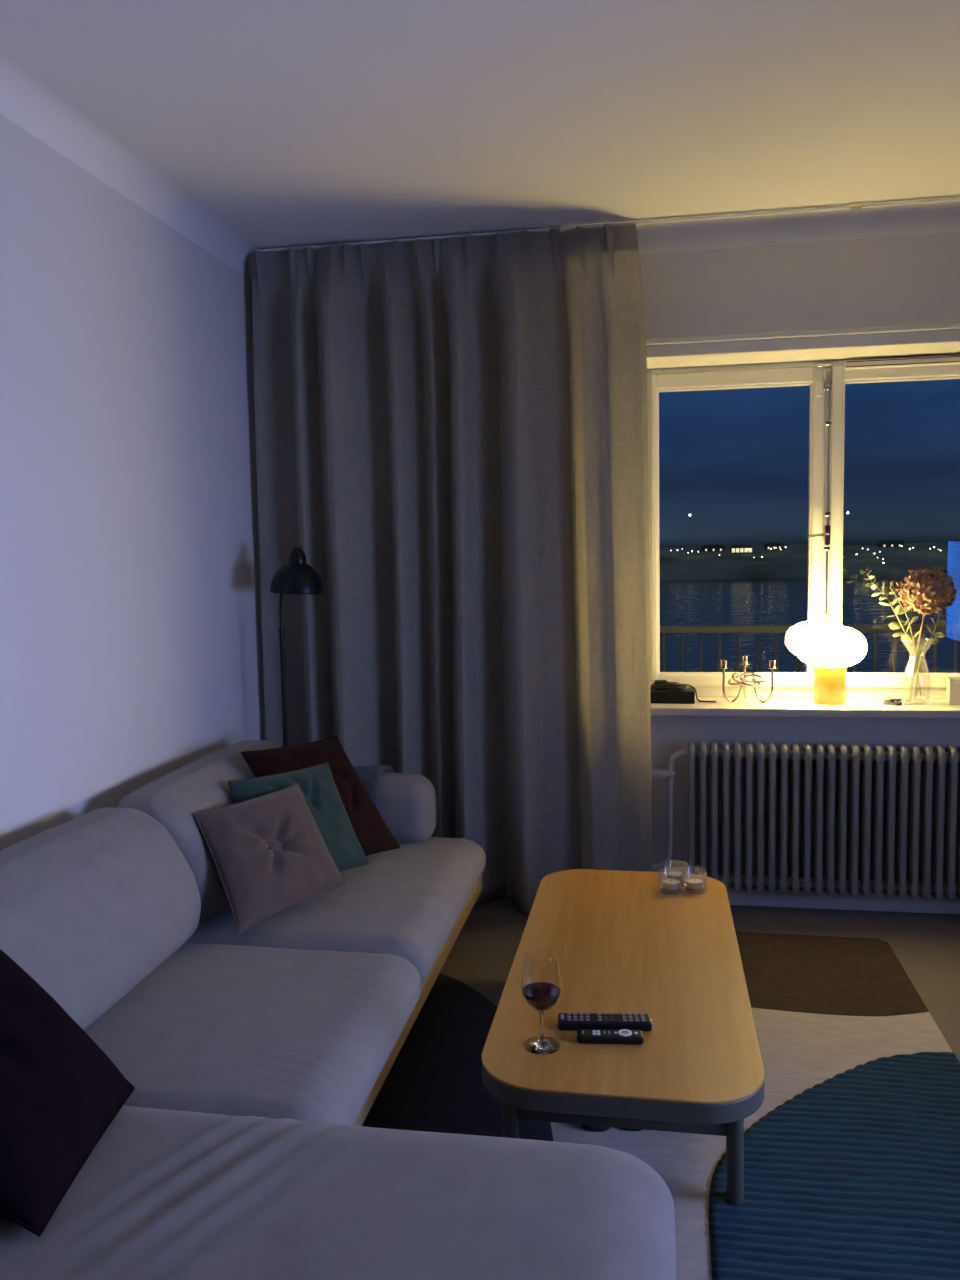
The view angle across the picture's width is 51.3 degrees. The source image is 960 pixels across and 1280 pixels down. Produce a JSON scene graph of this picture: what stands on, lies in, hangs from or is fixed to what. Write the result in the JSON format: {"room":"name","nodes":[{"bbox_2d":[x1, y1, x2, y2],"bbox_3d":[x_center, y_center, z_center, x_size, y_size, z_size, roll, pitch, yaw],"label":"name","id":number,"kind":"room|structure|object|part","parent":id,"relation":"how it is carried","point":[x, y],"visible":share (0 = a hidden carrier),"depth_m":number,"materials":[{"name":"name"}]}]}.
{"room":"living room","nodes":[
{"label":"living room","id":0,"kind":"room"},
{"bbox_2d":[0,114,265,850],"bbox_3d":[-1.591,0.113,0.161,0.100,2.510,8.350,0,5,10],"label":"wall","id":1,"kind":"structure","parent":0,"point":[131,656],"depth_m":2.89,"materials":[{"name":"paint"}]},
{"bbox_2d":[0,52,259,278],"bbox_3d":[-1.540,-1.086,-0.034,0.075,0.090,8.000,0,5,10],"label":"trim","id":2,"kind":"structure","parent":1,"relation":"attached to","point":[25,101],"depth_m":2.84,"materials":[{"name":"paint"}]},
{"bbox_2d":[0,0,959,248],"bbox_3d":[0.180,-1.192,-0.269,3.745,0.100,8.350,0,5,10],"label":"ceiling","id":3,"kind":"structure","parent":0,"point":[292,122],"depth_m":2.59,"materials":[{"name":"paint"}]},
{"bbox_2d":[248,197,959,253],"bbox_3d":[0.823,-1.479,3.491,3.475,0.017,0.018,0,5,10],"label":"rail","id":4,"kind":"object","parent":3,"relation":"attached to","point":[859,205],"visible":1,"depth_m":3.52,"materials":[{"name":"white metal"}]},
{"bbox_2d":[249,224,651,913],"bbox_3d":[-0.124,-0.230,3.752,1.516,2.480,0.222,0,5,11],"label":"curtain","id":5,"kind":"object","parent":4,"relation":"hanging from","point":[452,433],"visible":0.94,"depth_m":3.73,"materials":[{"name":"fabric"}]},
{"bbox_2d":[440,895,959,1062],"bbox_3d":[0.229,1.407,-0.038,3.745,0.100,8.350,0,5,10],"label":"floor","id":6,"kind":"structure","parent":0,"point":[481,957],"depth_m":3.46,"materials":[{"name":"brown wood"}]},
{"bbox_2d":[270,547,323,746],"bbox_3d":[-0.696,0.350,3.696,0.281,1.379,0.230,0,5,10],"label":"floor lamp","id":7,"kind":"object","parent":6,"relation":"on","point":[296,576],"visible":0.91,"depth_m":3.58,"materials":[{"name":"black metal"}]},
{"bbox_3d":[-0.713,-0.138,3.646,0.053,0.222,0.016,2,6,27],"label":"stem","id":8,"kind":"part","parent":7,"relation":"part of","materials":[{"name":"black metal"}]},
{"bbox_3d":[-0.665,-0.226,3.626,0.194,0.120,0.194,0,5,10],"label":"lamp shade","id":9,"kind":"part","parent":7,"relation":"part of","materials":[{"name":"black metal"}]},
{"bbox_2d":[0,740,676,1279],"bbox_3d":[-0.356,0.812,2.189,1.518,0.714,2.826,0,5,10],"label":"sofa","id":10,"kind":"object","parent":6,"relation":"on","point":[256,1059],"visible":0.75,"depth_m":1.91,"materials":[{"name":"grey fabric"}]},
{"bbox_2d":[0,949,134,1236],"bbox_3d":[-0.847,0.702,1.666,0.502,0.324,0.436,0,5,10],"label":"throw cushion","id":11,"kind":"object","parent":10,"relation":"on","point":[60,1092],"visible":1,"depth_m":1.61,"materials":[{"name":"fabric"}]},
{"bbox_2d":[0,807,200,1029],"bbox_3d":[-0.932,0.651,2.192,0.302,0.374,0.942,0,5,10],"label":"cushion","id":12,"kind":"object","parent":10,"relation":"on","point":[100,907],"depth_m":2.22,"materials":[{"name":"grey fabric"}]},
{"bbox_2d":[117,740,280,927],"bbox_3d":[-0.771,0.567,3.114,0.301,0.374,0.918,0,5,10],"label":"cushion","id":13,"kind":"object","parent":10,"relation":"on","point":[173,799],"depth_m":2.75,"materials":[{"name":"grey fabric"}]},
{"bbox_2d":[84,943,420,1124],"bbox_3d":[-0.649,0.884,2.229,0.906,0.164,0.792,0,5,10],"label":"seat cushion","id":14,"kind":"object","parent":10,"relation":"on","point":[289,1035],"depth_m":2.11,"materials":[{"name":"grey fabric"}]},
{"bbox_2d":[194,783,345,932],"bbox_3d":[-0.589,0.594,2.804,0.241,0.276,0.442,3,6,36],"label":"throw cushion","id":15,"kind":"object","parent":10,"relation":"on","point":[270,855],"visible":1,"depth_m":2.74,"materials":[{"name":"beige fabric"}]},
{"bbox_2d":[227,762,368,871],"bbox_3d":[-0.553,0.558,3.015,0.224,0.302,0.432,3,7,42],"label":"throw cushion","id":16,"kind":"object","parent":10,"relation":"on","point":[318,787],"visible":0.49,"depth_m":3.05,"materials":[{"name":"teal fabric"}]},
{"bbox_2d":[241,736,399,855],"bbox_3d":[-0.503,0.515,3.196,0.283,0.354,0.406,3,7,41],"label":"throw cushion","id":17,"kind":"object","parent":10,"relation":"on","point":[372,833],"visible":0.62,"depth_m":3.21,"materials":[{"name":"red fabric"}]},
{"bbox_2d":[185,837,485,982],"bbox_3d":[-0.498,0.803,3.122,0.896,0.161,1.021,0,5,10],"label":"seat cushion","id":18,"kind":"object","parent":10,"relation":"on","point":[410,901],"depth_m":2.81,"materials":[{"name":"grey fabric"}]},
{"bbox_2d":[0,1106,676,1279],"bbox_3d":[-0.502,0.957,1.322,1.508,0.172,1.048,0,5,10],"label":"cushion","id":19,"kind":"object","parent":10,"relation":"on","point":[165,1192],"depth_m":1.51,"materials":[{"name":"grey fabric"}]},
{"bbox_2d":[353,765,393,810],"bbox_3d":[-0.479,0.582,3.538,0.311,0.280,0.250,0,5,10],"label":"throw cushion","id":20,"kind":"object","parent":10,"relation":"on","point":[370,777],"visible":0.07,"depth_m":3.44,"materials":[{"name":"fabric"}]},
{"bbox_3d":[-0.499,0.590,3.539,0.690,0.248,0.186,0,5,10],"label":"armrest","id":21,"kind":"part","parent":10,"relation":"part of","materials":[{"name":"grey fabric"}]},
{"bbox_3d":[-0.576,0.942,2.710,0.864,0.054,1.850,0,5,10],"label":"frame","id":22,"kind":"part","parent":10,"relation":"part of","materials":[{"name":"brown wood"}]},
{"bbox_2d":[362,932,959,1279],"bbox_3d":[0.300,1.164,2.010,1.650,0.017,3.137,0,5,10],"label":"rug","id":23,"kind":"object","parent":6,"relation":"on","point":[852,1144],"visible":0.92,"depth_m":2.33,"materials":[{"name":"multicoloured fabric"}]},
{"bbox_2d":[580,1124,610,1131],"bbox_3d":[0.278,1.083,2.432,0.094,0.080,0.262,-1,5,4],"label":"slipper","id":24,"kind":"object","parent":23,"relation":"on","point":[587,1127],"visible":0.12,"depth_m":2.31,"materials":[{"name":"fabric"}]},
{"bbox_2d":[481,869,764,1205],"bbox_3d":[0.386,0.962,2.617,0.577,0.288,1.370,0,5,10],"label":"coffee table","id":25,"kind":"object","parent":23,"relation":"on","point":[621,944],"visible":0.94,"depth_m":2.27,"materials":[{"name":"brown wood"}]},
{"bbox_3d":[0.065,1.035,2.123,0.035,0.241,0.035,0,5,10],"label":"leg","id":26,"kind":"part","parent":25,"relation":"part of","materials":[{"name":"grey paint"}]},
{"bbox_2d":[521,951,561,1054],"bbox_3d":[0.131,0.763,2.122,0.086,0.203,0.086,0,5,10],"label":"wine glass","id":27,"kind":"object","parent":25,"relation":"on","point":[541,996],"visible":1,"depth_m":2.11,"materials":[{"name":"clear glass"}]},
{"bbox_2d":[521,951,561,1011],"bbox_3d":[0.130,0.728,2.119,0.086,0.131,0.086,0,5,10],"label":"bowl","id":28,"kind":"object","parent":27,"relation":"on","point":[541,996],"depth_m":2.11,"materials":[{"name":"clear glass"}]},
{"bbox_2d":[558,1013,652,1030],"bbox_3d":[0.276,0.844,2.211,0.205,0.022,0.050,-1,5,3],"label":"remote control","id":29,"kind":"object","parent":25,"relation":"on","point":[566,1021],"visible":0.98,"depth_m":2.19,"materials":[{"name":"black plastic"}]},
{"bbox_2d":[577,1029,643,1043],"bbox_3d":[0.280,0.851,2.148,0.142,0.019,0.040,-1,5,4],"label":"remote control","id":30,"kind":"object","parent":25,"relation":"on","point":[589,1036],"visible":1,"depth_m":2.13,"materials":[{"name":"black plastic"}]},
{"bbox_2d":[659,871,682,894],"bbox_3d":[0.588,0.740,3.076,0.077,0.062,0.077,0,5,10],"label":"tealight holder","id":31,"kind":"object","parent":25,"relation":"on","point":[670,884],"visible":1,"depth_m":3.06,"materials":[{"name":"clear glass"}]},
{"bbox_2d":[664,864,688,885],"bbox_3d":[0.617,0.734,3.148,0.077,0.062,0.077,0,5,10],"label":"tealight holder","id":32,"kind":"object","parent":25,"relation":"on","point":[679,875],"visible":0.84,"depth_m":3.14,"materials":[{"name":"clear glass"}]},
{"bbox_2d":[682,870,704,893],"bbox_3d":[0.660,0.739,3.078,0.077,0.062,0.077,0,5,10],"label":"tealight holder","id":33,"kind":"object","parent":25,"relation":"on","point":[691,883],"visible":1,"depth_m":3.06,"materials":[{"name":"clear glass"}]},
{"bbox_3d":[0.521,1.034,2.043,0.035,0.241,0.035,0,5,10],"label":"leg","id":34,"kind":"part","parent":25,"relation":"part of","materials":[{"name":"grey paint"}]},
{"bbox_2d":[621,1128,642,1130],"bbox_3d":[0.379,1.081,2.429,0.094,0.080,0.262,0,5,15],"label":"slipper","id":35,"kind":"object","parent":23,"relation":"on","point":[629,1129],"visible":0.05,"depth_m":2.31,"materials":[{"name":"fabric"}]},
{"bbox_2d":[639,232,959,893],"bbox_3d":[0.900,-0.258,3.820,3.545,2.510,0.250,0,5,10],"label":"wall","id":36,"kind":"structure","parent":0,"point":[908,279],"depth_m":3.62,"materials":[{"name":"paint"}]},
{"bbox_2d":[264,201,959,253],"bbox_3d":[0.849,-1.449,3.553,3.545,0.090,0.075,0,5,10],"label":"trim","id":37,"kind":"structure","parent":36,"relation":"attached to","point":[941,217],"depth_m":3.52,"materials":[{"name":"paint"}]},
{"bbox_2d":[501,879,959,913],"bbox_3d":[0.900,0.969,3.797,3.545,0.070,0.016,0,5,10],"label":"baseboard","id":38,"kind":"structure","parent":36,"relation":"attached to","point":[799,900],"depth_m":3.71,"materials":[{"name":"white paint"}]},
{"bbox_2d":[646,322,959,697],"bbox_3d":[1.310,-0.426,3.746,1.482,1.381,0.324,0,5,10],"label":"window","id":39,"kind":"structure","parent":36,"relation":"in","point":[827,379],"depth_m":3.80,"materials":[{"name":"white paint"}]},
{"bbox_3d":[0.996,-0.424,3.892,0.645,1.218,0.046,0,5,10],"label":"sash","id":40,"kind":"part","parent":39,"relation":"part of","materials":[{"name":"white paint"}]},
{"bbox_3d":[1.284,-0.412,3.599,1.482,1.381,0.024,0,5,10],"label":"architrave","id":41,"kind":"part","parent":39,"relation":"part of","materials":[{"name":"white paint"}]},
{"bbox_3d":[1.290,-0.397,3.783,0.099,0.073,0.041,-3,5,-22],"label":"handle","id":42,"kind":"part","parent":39,"relation":"part of","materials":[{"name":"silver metal"}]},
{"bbox_3d":[1.320,-0.430,3.803,0.010,1.160,0.010,-2,5,-12],"label":"espagnolette rod","id":43,"kind":"part","parent":39,"relation":"part of","materials":[{"name":"silver metal"}]},
{"bbox_3d":[1.655,-0.426,3.776,0.645,1.218,0.046,0,5,10],"label":"sash","id":44,"kind":"part","parent":39,"relation":"part of","materials":[{"name":"white paint"}]},
{"bbox_2d":[651,697,959,718],"bbox_3d":[1.313,0.252,3.752,1.490,0.030,0.292,0,5,10],"label":"window sill","id":45,"kind":"structure","parent":36,"relation":"attached to","point":[750,706],"depth_m":3.68,"materials":[{"name":"stone"}]},
{"bbox_2d":[650,687,694,703],"bbox_3d":[0.742,0.214,3.870,0.170,0.047,0.124,0,5,10],"label":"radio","id":46,"kind":"object","parent":45,"relation":"on","point":[687,695],"visible":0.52,"depth_m":3.81,"materials":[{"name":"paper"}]},
{"bbox_2d":[650,687,694,691],"bbox_3d":[0.742,0.193,3.869,0.170,0.005,0.124,0,5,10],"label":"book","id":47,"kind":"object","parent":46,"relation":"on","point":[688,689],"depth_m":3.84,"materials":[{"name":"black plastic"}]},
{"bbox_2d":[660,703,694,703],"bbox_3d":[0.743,0.234,3.872,0.170,0.005,0.124,0,5,10],"label":"book","id":48,"kind":"object","parent":46,"relation":"on","point":[660,703],"depth_m":3.81,"materials":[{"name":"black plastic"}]},
{"bbox_2d":[651,680,715,701],"bbox_3d":[0.784,0.196,3.862,0.248,0.081,0.085,0,5,10],"label":"charging cable","id":49,"kind":"object","parent":46,"relation":"on","point":[658,684],"visible":1,"depth_m":3.84,"materials":[{"name":"black plastic"}]},
{"bbox_2d":[718,656,777,702],"bbox_3d":[1.020,0.153,3.827,0.218,0.165,0.181,0,5,10],"label":"candelabra","id":50,"kind":"object","parent":45,"relation":"on","point":[743,683],"visible":1,"depth_m":3.79,"materials":[{"name":"metal"}]},
{"bbox_2d":[718,660,728,668],"bbox_3d":[0.921,0.093,3.781,0.040,0.034,0.040,0,5,10],"label":"candle cup","id":51,"kind":"object","parent":50,"relation":"on","point":[723,662],"depth_m":3.77,"materials":[{"name":"metal"}]},
{"bbox_2d":[740,656,749,664],"bbox_3d":[1.030,0.081,3.890,0.040,0.034,0.040,0,5,10],"label":"candle cup","id":52,"kind":"object","parent":50,"relation":"on","point":[744,658],"depth_m":3.88,"materials":[{"name":"metal"}]},
{"bbox_3d":[1.010,0.169,3.821,0.172,0.135,0.104,0,5,10],"label":"arm","id":53,"kind":"part","parent":50,"relation":"part of","materials":[{"name":"metal"}]},
{"bbox_3d":[1.013,0.169,3.822,0.106,0.135,0.167,0,5,10],"label":"arm","id":54,"kind":"part","parent":50,"relation":"part of","materials":[{"name":"metal"}]},
{"bbox_3d":[1.031,0.168,3.823,0.164,0.135,0.116,0,5,10],"label":"arm","id":55,"kind":"part","parent":50,"relation":"part of","materials":[{"name":"metal"}]},
{"bbox_2d":[767,660,777,668],"bbox_3d":[1.096,0.093,3.750,0.040,0.034,0.040,0,5,10],"label":"candle cup","id":56,"kind":"object","parent":50,"relation":"on","point":[771,662],"depth_m":3.74,"materials":[{"name":"metal"}]},
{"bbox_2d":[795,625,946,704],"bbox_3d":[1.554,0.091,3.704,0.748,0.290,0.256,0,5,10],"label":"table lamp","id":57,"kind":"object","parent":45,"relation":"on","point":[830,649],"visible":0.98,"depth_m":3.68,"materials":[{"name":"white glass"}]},
{"bbox_3d":[1.311,0.025,3.740,0.256,0.156,0.256,0,5,10],"label":"lamp shade","id":58,"kind":"part","parent":57,"relation":"part of","materials":[{"name":"white glass"}]},
{"bbox_3d":[1.661,0.221,3.800,0.572,0.009,0.060,-1,5,1],"label":"cord","id":59,"kind":"part","parent":57,"relation":"part of","materials":[{"name":"white plastic"}]},
{"bbox_2d":[882,696,902,705],"bbox_3d":[1.524,0.226,3.695,0.069,0.025,0.069,0,5,10],"label":"candle tin","id":60,"kind":"object","parent":45,"relation":"on","point":[888,700],"visible":1,"depth_m":3.67,"materials":[{"name":"silver metal"}]},
{"bbox_2d":[900,638,934,704],"bbox_3d":[1.612,0.115,3.689,0.117,0.243,0.118,0,5,10],"label":"vase","id":61,"kind":"object","parent":45,"relation":"on","point":[900,638],"visible":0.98,"depth_m":3.68,"materials":[{"name":"clear glass"}]},
{"bbox_2d":[859,566,921,698],"bbox_3d":[1.513,-0.026,3.675,0.232,0.492,0.063,-1,5,6],"label":"eucalyptus sprig","id":62,"kind":"object","parent":61,"relation":"in","point":[894,625],"visible":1,"depth_m":3.67,"materials":[{"name":"green plant"}]},
{"bbox_2d":[881,580,919,697],"bbox_3d":[1.570,-0.006,3.736,0.142,0.437,0.063,2,6,32],"label":"eucalyptus sprig","id":63,"kind":"object","parent":61,"relation":"in","point":[894,589],"visible":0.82,"depth_m":3.71,"materials":[{"name":"green plant"}]},
{"bbox_2d":[896,567,957,699],"bbox_3d":[1.634,-0.023,3.668,0.211,0.492,0.191,0,5,10],"label":"hydrangea","id":64,"kind":"object","parent":61,"relation":"in","point":[922,590],"visible":1,"depth_m":3.60,"materials":[{"name":"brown plant"}]},
{"bbox_3d":[1.614,0.025,3.679,0.055,0.396,0.007,1,5,21],"label":"stem","id":65,"kind":"part","parent":64,"relation":"part of","materials":[{"name":"plant"}]},
{"bbox_2d":[914,605,947,697],"bbox_3d":[1.658,0.039,3.664,0.118,0.358,0.055,0,5,10],"label":"eucalyptus sprig","id":66,"kind":"object","parent":61,"relation":"in","point":[940,622],"visible":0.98,"depth_m":3.66,"materials":[{"name":"green plant"}]},
{"bbox_2d":[947,677,959,704],"bbox_3d":[1.778,0.187,3.682,0.103,0.094,0.073,1,5,18],"label":"box","id":67,"kind":"object","parent":45,"relation":"on","point":[953,683],"visible":1,"depth_m":3.66,"materials":[{"name":"white cardboard"}]},
{"bbox_3d":[1.777,0.150,3.678,0.103,0.020,0.073,1,5,18],"label":"box lid","id":68,"kind":"part","parent":67,"relation":"part of","materials":[{"name":"white cardboard"}]},
{"bbox_2d":[651,741,959,900],"bbox_3d":[1.230,0.653,3.658,1.366,0.557,0.117,0,5,10],"label":"radiator","id":69,"kind":"object","parent":36,"relation":"attached to","point":[915,818],"visible":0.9,"depth_m":3.62,"materials":[{"name":"metal"}]},
{"bbox_3d":[1.831,0.997,4.634,8.000,0.150,1.300,0,5,10],"label":"floor","id":70,"kind":"structure","parent":0,"visible":0},
{"bbox_2d":[660,624,959,672],"bbox_3d":[1.915,0.398,5.125,8.000,0.955,0.044,0,5,10],"label":"balcony railing","id":71,"kind":"object","parent":70,"relation":"on","point":[862,628],"visible":0.26,"depth_m":5.14,"materials":[{"name":"black metal"}]},
{"bbox_3d":[1.906,-0.058,5.084,8.000,0.040,0.044,0,5,10],"label":"handrail","id":72,"kind":"part","parent":71,"relation":"part of","materials":[{"name":"black metal"}]},
{"label":"outside","id":73,"kind":"structure","parent":0,"visible":0},
{"bbox_2d":[659,542,959,581],"bbox_3d":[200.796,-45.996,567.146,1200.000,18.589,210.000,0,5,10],"label":"shore","id":74,"kind":"structure","parent":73,"point":[789,563],"depth_m":504.94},
{"bbox_2d":[702,545,724,551],"bbox_3d":[130.253,-50.982,558.646,12.600,4.400,8.600,0,5,10],"label":"building","id":75,"kind":"structure","parent":74,"relation":"on","point":[704,547],"depth_m":554.64,"materials":[{"name":"black"}]},
{"bbox_2d":[730,545,752,553],"bbox_3d":[141.486,-48.666,541.602,11.600,5.800,8.600,0,5,10],"label":"building","id":76,"kind":"structure","parent":74,"relation":"on","point":[734,549],"depth_m":537.58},
{"bbox_2d":[764,542,782,549],"bbox_3d":[162.255,-51.595,552.989,9.600,4.800,8.600,0,5,10],"label":"building","id":77,"kind":"structure","parent":74,"relation":"on","point":[774,545],"depth_m":548.98,"materials":[{"name":"black"}]},
{"bbox_2d":[877,540,903,547],"bbox_3d":[226.518,-52.683,551.836,12.600,4.600,8.600,0,5,10],"label":"building","id":78,"kind":"structure","parent":74,"relation":"on","point":[884,543],"depth_m":547.91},
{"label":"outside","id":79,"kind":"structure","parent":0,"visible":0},
{"bbox_2d":[659,578,959,672],"bbox_3d":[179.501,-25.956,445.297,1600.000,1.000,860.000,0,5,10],"label":"water surface","id":80,"kind":"object","parent":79,"point":[759,602],"visible":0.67,"depth_m":219.06,"materials":[{"name":"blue liquid"}]},
{"bbox_2d":[846,512,848,619],"bbox_3d":[69.899,-12.587,190.481,0.380,23.500,0.400,0,5,10],"label":"light","id":81,"kind":"object","parent":80,"relation":"on","point":[847,512],"visible":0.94,"depth_m":189.98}
]}

